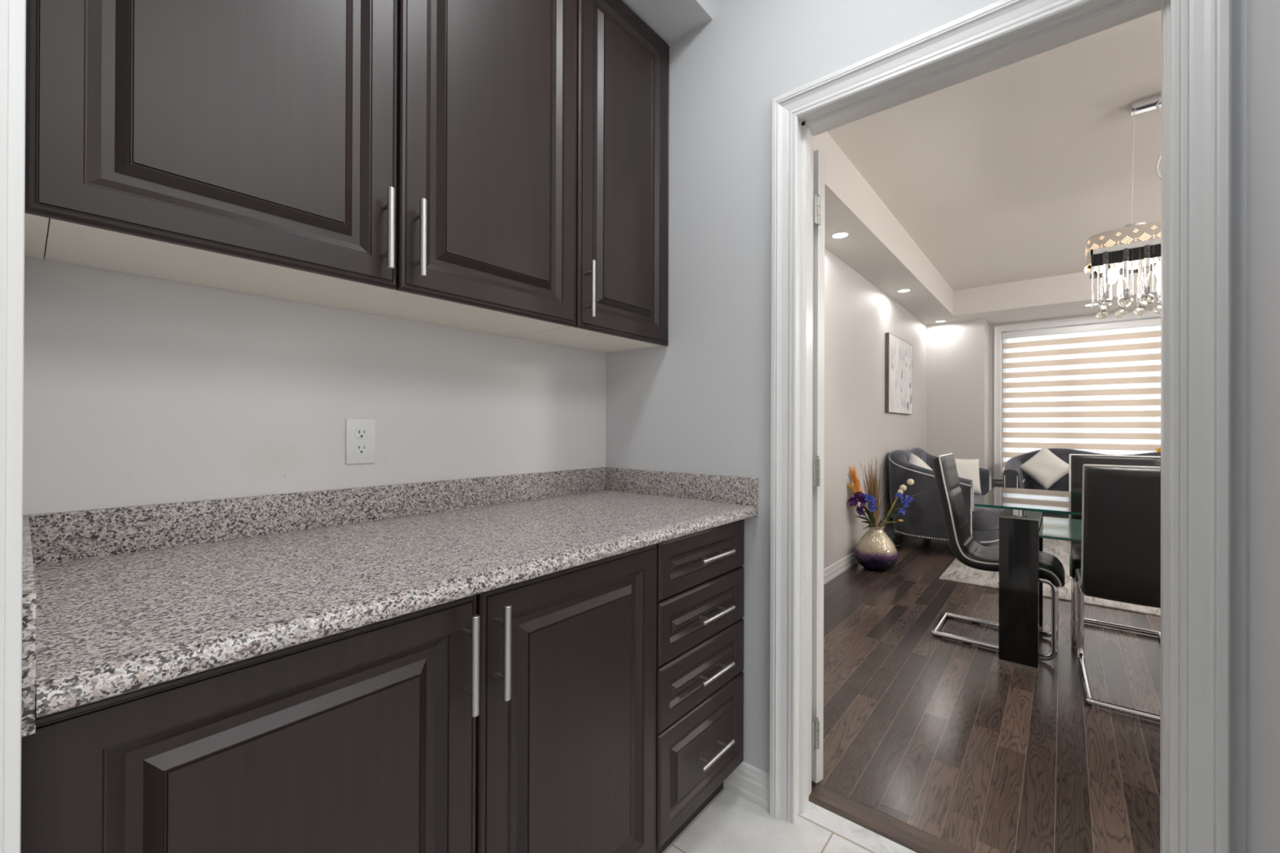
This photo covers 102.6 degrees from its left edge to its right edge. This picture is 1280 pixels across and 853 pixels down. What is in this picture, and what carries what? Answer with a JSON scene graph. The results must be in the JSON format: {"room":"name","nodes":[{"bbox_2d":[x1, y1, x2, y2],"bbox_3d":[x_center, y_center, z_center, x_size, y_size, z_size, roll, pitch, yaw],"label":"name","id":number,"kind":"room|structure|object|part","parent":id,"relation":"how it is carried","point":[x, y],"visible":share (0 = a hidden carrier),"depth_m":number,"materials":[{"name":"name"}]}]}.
{"room":"butler's pantry","nodes":[
{"label":"butler's pantry","id":0,"kind":"room"},
{"bbox_2d":[22,248,926,568],"bbox_3d":[1.250,-0.232,3.772,0.121,2.810,7.665,0,0,40],"label":"wall","id":1,"kind":"structure","parent":0,"point":[139,389],"depth_m":1.21,"materials":[{"name":"grey paint"}]},
{"bbox_2d":[24,0,577,337],"bbox_3d":[-0.603,-0.823,1.162,0.349,1.067,1.016,0,0,40],"label":"upper cabinet","id":2,"kind":"object","parent":1,"relation":"attached to","point":[412,160],"visible":0.99,"depth_m":0.97,"materials":[{"name":"brown laminate"}]},
{"bbox_3d":[-0.671,-0.822,0.886,0.021,1.062,0.501,0,0,40],"label":"door","id":3,"kind":"part","parent":2,"relation":"part of","materials":[{"name":"brown laminate"}]},
{"bbox_3d":[-0.621,-0.296,1.190,0.286,0.008,0.989,0,0,40],"label":"underside panel","id":4,"kind":"part","parent":2,"relation":"part of","materials":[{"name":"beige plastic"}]},
{"bbox_3d":[-0.510,-0.398,1.035,0.042,0.162,0.014,0,0,40],"label":"handle","id":5,"kind":"part","parent":2,"relation":"part of","materials":[{"name":"silver metal"}]},
{"bbox_3d":[-0.467,-0.398,1.087,0.042,0.162,0.014,0,0,40],"label":"handle","id":6,"kind":"part","parent":2,"relation":"part of","materials":[{"name":"silver metal"}]},
{"bbox_3d":[-0.347,-0.820,1.278,0.021,1.062,0.508,0,0,40],"label":"door","id":7,"kind":"part","parent":2,"relation":"part of","materials":[{"name":"brown laminate"}]},
{"bbox_2d":[29,466,605,565],"bbox_3d":[-0.596,0.199,1.438,0.012,0.087,1.437,0,0,40],"label":"backsplash","id":8,"kind":"structure","parent":1,"relation":"attached to","point":[61,536],"depth_m":1.14,"materials":[{"name":"stone"}]},
{"bbox_2d":[346,418,375,464],"bbox_3d":[-0.710,0.037,1.304,0.008,0.114,0.070,0,0,40],"label":"power outlet","id":9,"kind":"object","parent":1,"relation":"attached to","point":[360,433],"visible":1,"depth_m":1.30,"materials":[{"name":"white plastic"}]},
{"bbox_2d":[354,443,368,454],"bbox_3d":[-0.708,0.057,1.302,0.003,0.028,0.033,0,0,40],"label":"receptacle","id":10,"kind":"object","parent":9,"relation":"attached to","point":[359,448],"depth_m":1.30,"materials":[{"name":"white plastic"}]},
{"bbox_2d":[354,427,368,439],"bbox_3d":[-0.708,0.018,1.302,0.003,0.028,0.033,0,0,40],"label":"receptacle","id":11,"kind":"object","parent":9,"relation":"attached to","point":[359,433],"depth_m":1.30,"materials":[{"name":"white plastic"}]},
{"bbox_2d":[513,0,669,352],"bbox_3d":[-0.137,-0.820,1.726,0.349,1.067,0.443,0,0,40],"label":"upper cabinet","id":12,"kind":"object","parent":1,"relation":"attached to","point":[623,86],"visible":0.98,"depth_m":1.62,"materials":[{"name":"brown laminate"}]},
{"bbox_3d":[-0.163,-0.293,1.744,0.286,0.008,0.441,0,0,40],"label":"underside panel","id":13,"kind":"part","parent":12,"relation":"part of","materials":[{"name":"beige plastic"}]},
{"bbox_3d":[-0.144,-0.395,1.477,0.042,0.162,0.014,0,0,40],"label":"handle","id":14,"kind":"part","parent":12,"relation":"part of","materials":[{"name":"silver metal"}]},
{"bbox_3d":[-0.042,-0.818,1.647,0.021,1.062,0.440,0,0,40],"label":"door","id":15,"kind":"part","parent":12,"relation":"part of","materials":[{"name":"brown laminate"}]},
{"bbox_2d":[811,149,825,782],"bbox_3d":[0.376,0.127,1.953,0.073,2.046,0.755,0,0,-33],"label":"door","id":16,"kind":"structure","parent":1,"relation":"in","point":[819,160],"depth_m":1.66,"materials":[{"name":"white wood"}]},
{"bbox_2d":[798,801,916,852],"bbox_3d":[1.991,1.198,0.332,5.550,0.061,0.073,0,0,40],"label":"trim","id":17,"kind":"structure","parent":1,"relation":"attached to","point":[858,834],"depth_m":1.47,"materials":[{"name":"white stone"}]},
{"bbox_2d":[823,528,897,584],"bbox_3d":[1.846,1.124,4.391,0.014,0.105,5.940,0,0,40],"label":"baseboard","id":18,"kind":"structure","parent":1,"relation":"attached to","point":[832,571],"depth_m":4.11,"materials":[{"name":"white paint"}]},
{"bbox_2d":[808,783,971,852],"bbox_3d":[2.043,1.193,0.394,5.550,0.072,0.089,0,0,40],"label":"door threshold","id":19,"kind":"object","parent":1,"relation":"attached to","point":[917,840],"depth_m":1.49,"materials":[{"name":"brown wood"}]},
{"bbox_2d":[884,332,912,414],"bbox_3d":[2.800,-0.538,5.522,0.038,0.796,1.046,0,0,40],"label":"framed picture","id":20,"kind":"object","parent":1,"relation":"attached to","point":[898,353],"visible":1,"depth_m":5.40,"materials":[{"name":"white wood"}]},
{"bbox_2d":[622,0,712,44],"bbox_3d":[-0.414,-1.503,1.287,0.480,0.291,1.479,0,0,40],"label":"ceiling","id":21,"kind":"structure","parent":0,"point":[670,20],"depth_m":1.69,"materials":[{"name":"grey paint"}]},
{"bbox_2d":[662,788,874,852],"bbox_3d":[-0.245,1.187,-1.235,4.200,0.060,5.193,0,0,40],"label":"floor","id":22,"kind":"structure","parent":0,"point":[730,823],"depth_m":1.46,"materials":[{"name":"tile"}]},
{"bbox_2d":[20,544,656,852],"bbox_3d":[-0.501,0.718,1.048,0.657,0.886,1.016,0,0,40],"label":"base cabinet","id":23,"kind":"object","parent":22,"relation":"on","point":[518,717],"visible":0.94,"depth_m":0.77,"materials":[{"name":"brown laminate"}]},
{"bbox_3d":[-0.447,0.661,0.678,0.021,0.761,0.514,0,0,40],"label":"door","id":24,"kind":"part","parent":23,"relation":"part of","materials":[{"name":"brown laminate"}]},
{"bbox_2d":[21,466,758,737],"bbox_3d":[-0.348,0.221,1.234,0.655,0.129,1.460,0,0,40],"label":"countertop","id":25,"kind":"structure","parent":23,"relation":"on","point":[119,601],"depth_m":0.92,"materials":[{"name":"stone"}]},
{"bbox_3d":[-0.277,0.386,0.836,0.042,0.160,0.014,0,0,40],"label":"handle","id":26,"kind":"part","parent":23,"relation":"part of","materials":[{"name":"silver metal"}]},
{"bbox_3d":[-0.237,0.386,0.883,0.042,0.160,0.014,0,0,40],"label":"handle","id":27,"kind":"part","parent":23,"relation":"part of","materials":[{"name":"silver metal"}]},
{"bbox_3d":[-0.122,0.663,1.071,0.021,0.761,0.497,0,0,40],"label":"door","id":28,"kind":"part","parent":23,"relation":"part of","materials":[{"name":"brown laminate"}]},
{"bbox_2d":[654,519,744,852],"bbox_3d":[-0.036,0.721,1.614,0.652,0.886,0.444,0,0,40],"label":"base cabinet","id":29,"kind":"object","parent":22,"relation":"on","point":[700,575],"visible":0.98,"depth_m":1.40,"materials":[{"name":"brown laminate"}]},
{"bbox_3d":[0.179,0.905,1.436,0.021,0.280,0.440,0,0,40],"label":"drawer","id":30,"kind":"part","parent":29,"relation":"part of","materials":[{"name":"brown laminate"}]},
{"bbox_3d":[0.180,0.681,1.436,0.021,0.162,0.440,0,0,40],"label":"drawer","id":31,"kind":"part","parent":29,"relation":"part of","materials":[{"name":"brown laminate"}]},
{"bbox_3d":[0.181,0.517,1.437,0.021,0.159,0.440,0,0,40],"label":"drawer","id":32,"kind":"part","parent":29,"relation":"part of","materials":[{"name":"brown laminate"}]},
{"bbox_3d":[0.181,0.359,1.437,0.021,0.150,0.440,0,0,40],"label":"drawer","id":33,"kind":"part","parent":29,"relation":"part of","materials":[{"name":"brown laminate"}]},
{"bbox_3d":[0.208,0.910,1.427,0.037,0.012,0.163,0,0,40],"label":"handle","id":34,"kind":"part","parent":29,"relation":"part of","materials":[{"name":"silver metal"}]},
{"bbox_3d":[0.209,0.685,1.427,0.037,0.012,0.163,0,0,40],"label":"handle","id":35,"kind":"part","parent":29,"relation":"part of","materials":[{"name":"silver metal"}]},
{"bbox_3d":[0.209,0.522,1.428,0.037,0.012,0.163,0,0,40],"label":"handle","id":36,"kind":"part","parent":29,"relation":"part of","materials":[{"name":"silver metal"}]},
{"bbox_3d":[0.210,0.360,1.428,0.037,0.012,0.163,0,0,40],"label":"handle","id":37,"kind":"part","parent":29,"relation":"part of","materials":[{"name":"silver metal"}]},
{"bbox_2d":[605,0,1246,852],"bbox_3d":[1.976,-0.237,0.350,5.602,2.810,0.134,0,0,40],"label":"wall","id":38,"kind":"structure","parent":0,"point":[700,402],"depth_m":1.62,"materials":[{"name":"grey paint"}]},
{"bbox_2d":[723,761,768,811],"bbox_3d":[0.312,1.112,1.623,0.217,0.105,0.014,0,0,40],"label":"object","id":39,"kind":"structure","parent":38,"relation":"attached to","point":[748,782],"depth_m":1.59,"materials":[{"name":"white paint"}]},
{"bbox_2d":[926,319,989,469],"bbox_3d":[6.047,-0.211,5.274,5.602,2.810,0.765,0,0,40],"label":"wall","id":40,"kind":"structure","parent":0,"point":[957,353],"depth_m":6.48,"materials":[{"name":"grey paint"}]},
{"bbox_2d":[988,308,1160,488],"bbox_3d":[5.570,-0.211,5.997,2.439,2.810,0.260,0,0,40],"label":"window frame","id":41,"kind":"structure","parent":40,"relation":"in","point":[991,326],"depth_m":6.65,"materials":[{"name":"grey paint"}]},
{"bbox_2d":[993,310,1160,484],"bbox_3d":[5.546,-0.276,5.968,2.340,2.032,0.295,0,0,40],"label":"window","id":42,"kind":"structure","parent":41,"relation":"attached to","point":[997,479],"depth_m":6.58,"materials":[{"name":"white paint"}]},
{"bbox_3d":[5.485,0.674,5.897,2.340,0.022,0.115,0,0,40],"label":"sill","id":43,"kind":"part","parent":42,"relation":"part of","materials":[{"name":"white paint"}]},
{"bbox_2d":[1001,318,1160,476],"bbox_3d":[5.496,-0.275,5.909,2.168,1.847,0.070,0,0,40],"label":"window blind","id":44,"kind":"object","parent":41,"relation":"attached to","point":[1095,388],"visible":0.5,"depth_m":6.10,"materials":[{"name":"white fabric"}]},
{"bbox_2d":[813,131,1157,324],"bbox_3d":[4.123,-1.479,2.850,5.482,0.298,6.445,0,0,40],"label":"ceiling","id":45,"kind":"structure","parent":0,"point":[877,247],"depth_m":4.85,"materials":[{"name":"beige paint"}]},
{"bbox_2d":[831,231,849,238],"bbox_3d":[1.399,-1.336,3.580,0.124,0.005,0.124,0,0,40],"label":"recessed light","id":46,"kind":"object","parent":45,"relation":"in","point":[839,234],"visible":1,"depth_m":3.57,"materials":[{"name":"white paint"}]},
{"bbox_2d":[897,288,911,292],"bbox_3d":[2.584,-1.329,5.015,0.124,0.005,0.124,0,0,40],"label":"recessed light","id":47,"kind":"object","parent":45,"relation":"in","point":[901,290],"visible":1,"depth_m":5.01,"materials":[{"name":"white paint"}]},
{"bbox_2d":[934,320,946,322],"bbox_3d":[3.776,-1.321,6.439,0.124,0.005,0.124,0,0,40],"label":"recessed light","id":48,"kind":"object","parent":45,"relation":"in","point":[940,321],"visible":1,"depth_m":6.43,"materials":[{"name":"white paint"}]},
{"bbox_2d":[1084,302,1098,306],"bbox_3d":[4.888,-1.319,5.548,0.124,0.005,0.124,0,0,40],"label":"recessed light","id":49,"kind":"object","parent":45,"relation":"in","point":[1095,304],"visible":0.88,"depth_m":5.55,"materials":[{"name":"white paint"}]},
{"bbox_2d":[811,534,1160,852],"bbox_3d":[4.196,1.212,3.038,5.600,0.060,6.760,0,0,40],"label":"floor","id":50,"kind":"structure","parent":0,"point":[974,752],"depth_m":2.04,"materials":[{"name":"brown wood"}]},
{"bbox_2d":[854,524,897,571],"bbox_3d":[1.952,1.000,4.239,0.330,0.354,0.330,0,0,40],"label":"floor vase","id":51,"kind":"object","parent":50,"relation":"on","point":[874,551],"visible":0.96,"depth_m":4.13,"materials":[{"name":"gold metal"}]},
{"bbox_2d":[848,465,865,509],"bbox_3d":[1.824,0.587,4.246,0.183,0.556,0.119,0,0,40],"label":"feather plume","id":52,"kind":"object","parent":51,"relation":"in","point":[853,473],"visible":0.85,"depth_m":4.26},
{"bbox_2d":[847,483,871,524],"bbox_3d":[1.823,0.659,4.237,0.231,0.412,0.075,0,0,8],"label":"feather plume","id":53,"kind":"object","parent":51,"relation":"in","point":[850,486],"visible":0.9,"depth_m":4.23},
{"bbox_2d":[848,490,873,529],"bbox_3d":[1.824,0.697,4.206,0.209,0.336,0.113,0,0,4],"label":"flower spray","id":54,"kind":"object","parent":51,"relation":"in","point":[854,501],"visible":0.99,"depth_m":4.20,"materials":[{"name":"purple plant"}]},
{"bbox_2d":[857,457,883,527],"bbox_3d":[1.913,0.558,4.282,0.175,0.616,0.182,0,0,40],"label":"dried grass","id":55,"kind":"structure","parent":51,"relation":"in","point":[873,489],"depth_m":4.25,"materials":[{"name":"plant"}]},
{"bbox_2d":[862,493,881,527],"bbox_3d":[1.897,0.707,4.182,0.156,0.317,0.128,0,0,-24],"label":"flower spray","id":56,"kind":"object","parent":51,"relation":"in","point":[872,500],"visible":0.98,"depth_m":4.17,"materials":[{"name":"blue plant"}]},
{"bbox_2d":[852,496,902,527],"bbox_3d":[1.950,0.721,4.217,0.406,0.292,0.071,0,0,4],"label":"sprig","id":57,"kind":"object","parent":51,"relation":"in","point":[853,506],"visible":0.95,"depth_m":4.20,"materials":[{"name":"plant"}]},
{"bbox_2d":[847,462,924,525],"bbox_3d":[1.996,0.581,4.209,0.655,0.569,0.095,0,0,12],"label":"dried wisps","id":58,"kind":"object","parent":51,"relation":"on","point":[860,463],"visible":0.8,"depth_m":4.24,"materials":[{"name":"plant"}]},
{"bbox_2d":[880,493,914,527],"bbox_3d":[2.107,0.701,4.194,0.270,0.330,0.089,0,0,5],"label":"flower spray","id":59,"kind":"object","parent":51,"relation":"in","point":[905,502],"visible":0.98,"depth_m":4.19,"materials":[{"name":"blue plant"}]},
{"bbox_2d":[893,479,914,507],"bbox_3d":[2.112,0.647,4.213,0.271,0.437,0.054,0,0,2],"label":"sprig","id":60,"kind":"object","parent":51,"relation":"in","point":[910,482],"visible":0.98,"depth_m":4.20,"materials":[{"name":"beige plant"}]},
{"bbox_2d":[888,447,1004,548],"bbox_3d":[3.187,0.705,5.218,0.979,0.935,1.601,0,0,40],"label":"armchair","id":61,"kind":"object","parent":50,"relation":"on","point":[923,518],"visible":0.58,"depth_m":4.70,"materials":[{"name":"grey fabric"}]},
{"bbox_2d":[907,453,933,470],"bbox_3d":[2.769,0.501,5.052,0.490,0.477,0.222,0,0,-17],"label":"throw cushion","id":62,"kind":"object","parent":61,"relation":"on","point":[913,459],"visible":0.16,"depth_m":5.04,"materials":[{"name":"white fabric"}]},
{"bbox_3d":[3.212,0.785,5.197,0.896,0.490,1.581,0,0,40],"label":"nailhead trim","id":63,"kind":"part","parent":61,"relation":"part of","materials":[{"name":"silver metal"}]},
{"bbox_2d":[955,458,982,495],"bbox_3d":[3.465,0.530,5.541,0.426,0.408,0.207,0,0,8],"label":"throw cushion","id":64,"kind":"object","parent":61,"relation":"on","point":[966,468],"visible":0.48,"depth_m":5.48,"materials":[{"name":"white fabric"}]},
{"bbox_3d":[3.250,0.979,5.165,0.780,0.126,1.375,0,0,40],"label":"seat","id":65,"kind":"part","parent":61,"relation":"part of","materials":[{"name":"grey fabric"}]},
{"bbox_2d":[972,494,1004,529],"bbox_3d":[3.253,0.819,5.162,0.804,0.196,1.417,0,0,40],"label":"seat cushion","id":66,"kind":"object","parent":61,"relation":"on","point":[983,517],"depth_m":4.52,"materials":[{"name":"grey fabric"}]},
{"bbox_2d":[931,453,1065,660],"bbox_3d":[1.974,0.668,2.834,0.582,1.011,0.414,0,0,40],"label":"dining chair","id":67,"kind":"object","parent":50,"relation":"on","point":[966,550],"visible":0.83,"depth_m":2.81,"materials":[{"name":"black leather"}]},
{"bbox_3d":[1.827,0.464,2.957,0.198,0.591,0.402,0,0,40],"label":"backrest","id":68,"kind":"part","parent":67,"relation":"part of","materials":[{"name":"black"}]},
{"bbox_3d":[1.964,0.962,2.841,0.553,0.414,0.399,0,0,40],"label":"cantilever frame","id":69,"kind":"part","parent":67,"relation":"part of","materials":[{"name":"silver metal"}]},
{"bbox_3d":[2.042,0.740,2.778,0.405,0.100,0.402,0,0,40],"label":"seat","id":70,"kind":"part","parent":67,"relation":"part of","materials":[{"name":"black leather"}]},
{"bbox_2d":[974,486,1082,671],"bbox_3d":[2.459,0.779,2.459,1.332,0.792,0.960,0,0,40],"label":"dining table","id":71,"kind":"object","parent":50,"relation":"on","point":[1023,526],"visible":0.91,"depth_m":2.51,"materials":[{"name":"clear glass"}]},
{"bbox_3d":[1.861,0.803,2.518,0.155,0.704,0.060,0,0,40],"label":"leg","id":72,"kind":"part","parent":71,"relation":"part of","materials":[{"name":"black paint"}]},
{"bbox_3d":[1.860,1.164,2.518,0.157,0.017,0.062,0,0,40],"label":"foot plate","id":73,"kind":"part","parent":71,"relation":"part of","materials":[{"name":"silver metal"}]},
{"bbox_3d":[2.076,0.483,2.777,0.151,0.062,0.609,0,0,40],"label":"rail","id":74,"kind":"part","parent":71,"relation":"part of","materials":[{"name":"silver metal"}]},
{"bbox_3d":[2.288,0.806,3.035,0.155,0.704,0.060,0,0,40],"label":"leg","id":75,"kind":"part","parent":71,"relation":"part of","materials":[{"name":"black paint"}]},
{"bbox_2d":[1038,516,1081,542],"bbox_3d":[2.460,0.530,2.459,0.844,0.010,0.700,0,0,40],"label":"shelf","id":76,"kind":"object","parent":71,"relation":"attached to","point":[1055,528],"depth_m":2.61,"materials":[{"name":"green glass"}]},
{"bbox_2d":[938,537,1160,616],"bbox_3d":[4.133,1.179,4.011,2.738,0.011,2.440,0,0,40],"label":"area rug","id":77,"kind":"object","parent":50,"relation":"on","point":[958,572],"visible":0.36,"depth_m":3.94,"materials":[{"name":"grey carpet"}]},
{"bbox_2d":[1003,448,1160,518],"bbox_3d":[5.082,0.724,5.434,1.981,0.935,1.004,0,0,40],"label":"sofa","id":78,"kind":"object","parent":50,"relation":"on","point":[1013,476],"visible":0.1,"depth_m":5.96,"materials":[{"name":"grey fabric"}]},
{"bbox_3d":[5.061,0.803,5.408,1.961,0.490,0.921,0,0,40],"label":"nailhead trim","id":79,"kind":"part","parent":78,"relation":"part of","materials":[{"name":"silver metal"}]},
{"bbox_2d":[1020,446,1069,489],"bbox_3d":[4.638,0.475,5.862,0.230,0.498,0.509,0,0,-35],"label":"throw cushion","id":80,"kind":"object","parent":78,"relation":"on","point":[1045,467],"visible":0.98,"depth_m":5.81,"materials":[{"name":"white fabric"}]},
{"bbox_2d":[1043,511,1069,515],"bbox_3d":[5.026,0.838,5.366,1.799,0.196,0.829,0,0,40],"label":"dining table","id":81,"kind":"object","parent":78,"relation":"on","point":[1044,513],"depth_m":5.43,"materials":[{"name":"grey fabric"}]},
{"bbox_3d":[5.028,0.998,5.369,1.745,0.126,0.804,0,0,40],"label":"seat","id":82,"kind":"part","parent":78,"relation":"part of","materials":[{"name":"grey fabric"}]},
{"bbox_2d":[1069,453,1160,646],"bbox_3d":[2.588,0.670,2.767,0.414,1.011,0.582,0,0,40],"label":"dining chair","id":83,"kind":"object","parent":50,"relation":"on","point":[1077,461],"visible":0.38,"depth_m":2.93,"materials":[{"name":"black leather"}]},
{"bbox_3d":[2.531,0.742,2.698,0.402,0.100,0.405,0,0,40],"label":"seat","id":84,"kind":"part","parent":83,"relation":"part of","materials":[{"name":"black leather"}]},
{"bbox_3d":[2.594,0.965,2.775,0.399,0.414,0.553,0,0,40],"label":"cantilever frame","id":85,"kind":"part","parent":83,"relation":"part of","materials":[{"name":"silver metal"}]},
{"bbox_3d":[2.711,0.467,2.915,0.402,0.591,0.198,0,0,40],"label":"backrest","id":86,"kind":"part","parent":83,"relation":"part of","materials":[{"name":"black leather"}]},
{"bbox_2d":[1075,464,1160,722],"bbox_3d":[2.204,0.667,2.256,0.414,1.011,0.582,0,0,38],"label":"dining chair","id":87,"kind":"object","parent":50,"relation":"on","point":[1121,515],"visible":0.63,"depth_m":2.12,"materials":[{"name":"black leather"}]},
{"bbox_3d":[2.258,0.740,2.327,0.402,0.100,0.405,0,0,38],"label":"seat","id":88,"kind":"part","parent":87,"relation":"part of","materials":[{"name":"black leather"}]},
{"bbox_3d":[2.196,0.962,2.247,0.399,0.414,0.553,0,0,38],"label":"cantilever frame","id":89,"kind":"part","parent":87,"relation":"part of","materials":[{"name":"silver metal"}]},
{"bbox_3d":[2.087,0.463,2.105,0.402,0.591,0.198,0,0,38],"label":"backrest","id":90,"kind":"part","parent":87,"relation":"part of","materials":[{"name":"black leather"}]},
{"bbox_2d":[826,9,1161,290],"bbox_3d":[4.212,-1.678,2.971,5.700,0.100,6.865,0,0,40],"label":"ceiling","id":91,"kind":"structure","parent":0,"point":[1006,174],"depth_m":3.11,"materials":[{"name":"beige paint"}]},
{"bbox_2d":[1084,93,1161,319],"bbox_3d":[2.580,-1.109,2.544,0.566,1.051,0.345,0,0,40],"label":"chandelier","id":92,"kind":"object","parent":91,"relation":"hanging from","point":[1131,248],"visible":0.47,"depth_m":2.55,"materials":[{"name":"silver metal"}]},
{"bbox_3d":[2.294,-0.736,2.595,0.008,0.270,0.009,0,0,40],"label":"crystal rod","id":93,"kind":"part","parent":92,"relation":"part of","materials":[{"name":"white"}]},
{"bbox_3d":[2.310,-0.752,2.581,0.008,0.238,0.009,0,0,40],"label":"crystal rod","id":94,"kind":"part","parent":92,"relation":"part of","materials":[{"name":"white"}]},
{"bbox_3d":[2.513,-0.754,2.787,0.021,0.236,0.022,0,0,40],"label":"crystal rod","id":95,"kind":"part","parent":92,"relation":"part of","materials":[{"name":"clear glass"}]},
{"bbox_3d":[2.327,-0.756,2.562,0.021,0.236,0.022,0,0,40],"label":"crystal rod","id":96,"kind":"part","parent":92,"relation":"part of","materials":[{"name":"clear glass"}]},
{"bbox_3d":[2.459,-0.760,2.681,0.008,0.210,0.009,0,0,40],"label":"crystal rod","id":97,"kind":"part","parent":92,"relation":"part of","materials":[{"name":"white"}]},
{"bbox_3d":[2.347,-0.751,2.550,0.008,0.240,0.009,0,0,40],"label":"crystal rod","id":98,"kind":"part","parent":92,"relation":"part of","materials":[{"name":"white"}]},
{"bbox_3d":[2.424,-0.771,2.632,0.042,0.079,0.042,0,0,40],"label":"bulb","id":99,"kind":"part","parent":92,"relation":"part of","materials":[{"name":"white glass"}]},
{"bbox_3d":[2.367,-0.749,2.534,0.008,0.244,0.009,0,0,40],"label":"crystal rod","id":100,"kind":"part","parent":92,"relation":"part of","materials":[{"name":"white"}]},
{"bbox_3d":[2.570,-0.754,2.739,0.021,0.236,0.022,0,0,40],"label":"crystal rod","id":101,"kind":"part","parent":92,"relation":"part of","materials":[{"name":"clear glass"}]},
{"bbox_3d":[2.579,-0.918,2.544,0.562,0.146,0.252,0,0,40],"label":"lamp shade","id":102,"kind":"part","parent":92,"relation":"part of","materials":[{"name":"white metal"}]},
{"bbox_3d":[2.585,-0.843,2.538,0.533,0.067,0.280,0,0,40],"label":"rod frame","id":103,"kind":"part","parent":92,"relation":"part of","materials":[{"name":"black paint"}]},
{"bbox_3d":[2.384,-0.756,2.514,0.021,0.236,0.022,0,0,40],"label":"crystal rod","id":104,"kind":"part","parent":92,"relation":"part of","materials":[{"name":"clear glass"}]},
{"bbox_3d":[2.579,-1.004,2.544,0.340,0.026,0.140,0,0,40],"label":"plate","id":105,"kind":"part","parent":92,"relation":"part of","materials":[{"name":"silver metal"}]},
{"bbox_3d":[2.404,-0.757,2.503,0.008,0.228,0.009,0,0,40],"label":"crystal rod","id":106,"kind":"part","parent":92,"relation":"part of","materials":[{"name":"white"}]},
{"bbox_3d":[2.424,-0.748,2.487,0.008,0.246,0.009,0,0,40],"label":"crystal rod","id":107,"kind":"part","parent":92,"relation":"part of","materials":[{"name":"white"}]},
{"bbox_3d":[2.627,-0.754,2.692,0.021,0.236,0.022,0,0,40],"label":"crystal rod","id":108,"kind":"part","parent":92,"relation":"part of","materials":[{"name":"clear glass"}]},
{"bbox_3d":[2.551,-0.760,2.605,0.008,0.210,0.009,0,0,40],"label":"crystal rod","id":109,"kind":"part","parent":92,"relation":"part of","materials":[{"name":"white"}]},
{"bbox_3d":[2.441,-0.755,2.467,0.021,0.236,0.022,0,0,40],"label":"crystal rod","id":110,"kind":"part","parent":92,"relation":"part of","materials":[{"name":"clear glass"}]},
{"bbox_3d":[2.461,-0.758,2.456,0.008,0.226,0.009,0,0,40],"label":"crystal rod","id":111,"kind":"part","parent":92,"relation":"part of","materials":[{"name":"white"}]},
{"bbox_3d":[2.559,-0.770,2.520,0.042,0.079,0.042,0,0,40],"label":"bulb","id":112,"kind":"part","parent":92,"relation":"part of","materials":[{"name":"white glass"}]},
{"bbox_3d":[2.532,-0.760,2.503,0.008,0.210,0.009,0,0,40],"label":"crystal rod","id":113,"kind":"part","parent":92,"relation":"part of","materials":[{"name":"white"}]},
{"bbox_3d":[2.589,-1.320,2.537,0.056,0.572,0.009,0,0,40],"label":"power cord","id":114,"kind":"part","parent":92,"relation":"part of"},
{"bbox_3d":[2.684,-0.754,2.645,0.021,0.236,0.022,0,0,40],"label":"crystal rod","id":115,"kind":"part","parent":92,"relation":"part of","materials":[{"name":"clear glass"}]},
{"bbox_3d":[2.481,-0.748,2.440,0.008,0.245,0.009,0,0,40],"label":"crystal rod","id":116,"kind":"part","parent":92,"relation":"part of","materials":[{"name":"white"}]},
{"bbox_2d":[1245,0,1279,852],"bbox_3d":[1.098,-0.239,0.820,0.120,2.810,0.261,0,0,40],"label":"wall","id":117,"kind":"structure","parent":0,"point":[1263,16],"depth_m":0.88,"materials":[{"name":"grey paint"}]},
{"bbox_2d":[768,0,1231,852],"bbox_3d":[0.796,0.089,1.310,0.924,2.154,0.158,0,0,40],"label":"door frame","id":118,"kind":"structure","parent":117,"relation":"attached to","point":[1200,135],"depth_m":1.05,"materials":[{"name":"white paint"}]},
{"bbox_3d":[-0.848,-0.247,0.607,0.682,2.810,0.112,0,0,40],"label":"wall","id":119,"kind":"structure","parent":0,"visible":0},
{"bbox_2d":[0,0,26,852],"bbox_3d":[-0.607,0.059,0.406,0.087,2.200,0.152,0,0,40],"label":"trim","id":120,"kind":"structure","parent":119,"relation":"attached to","point":[12,12],"depth_m":0.43,"materials":[{"name":"white paint"}]}
]}

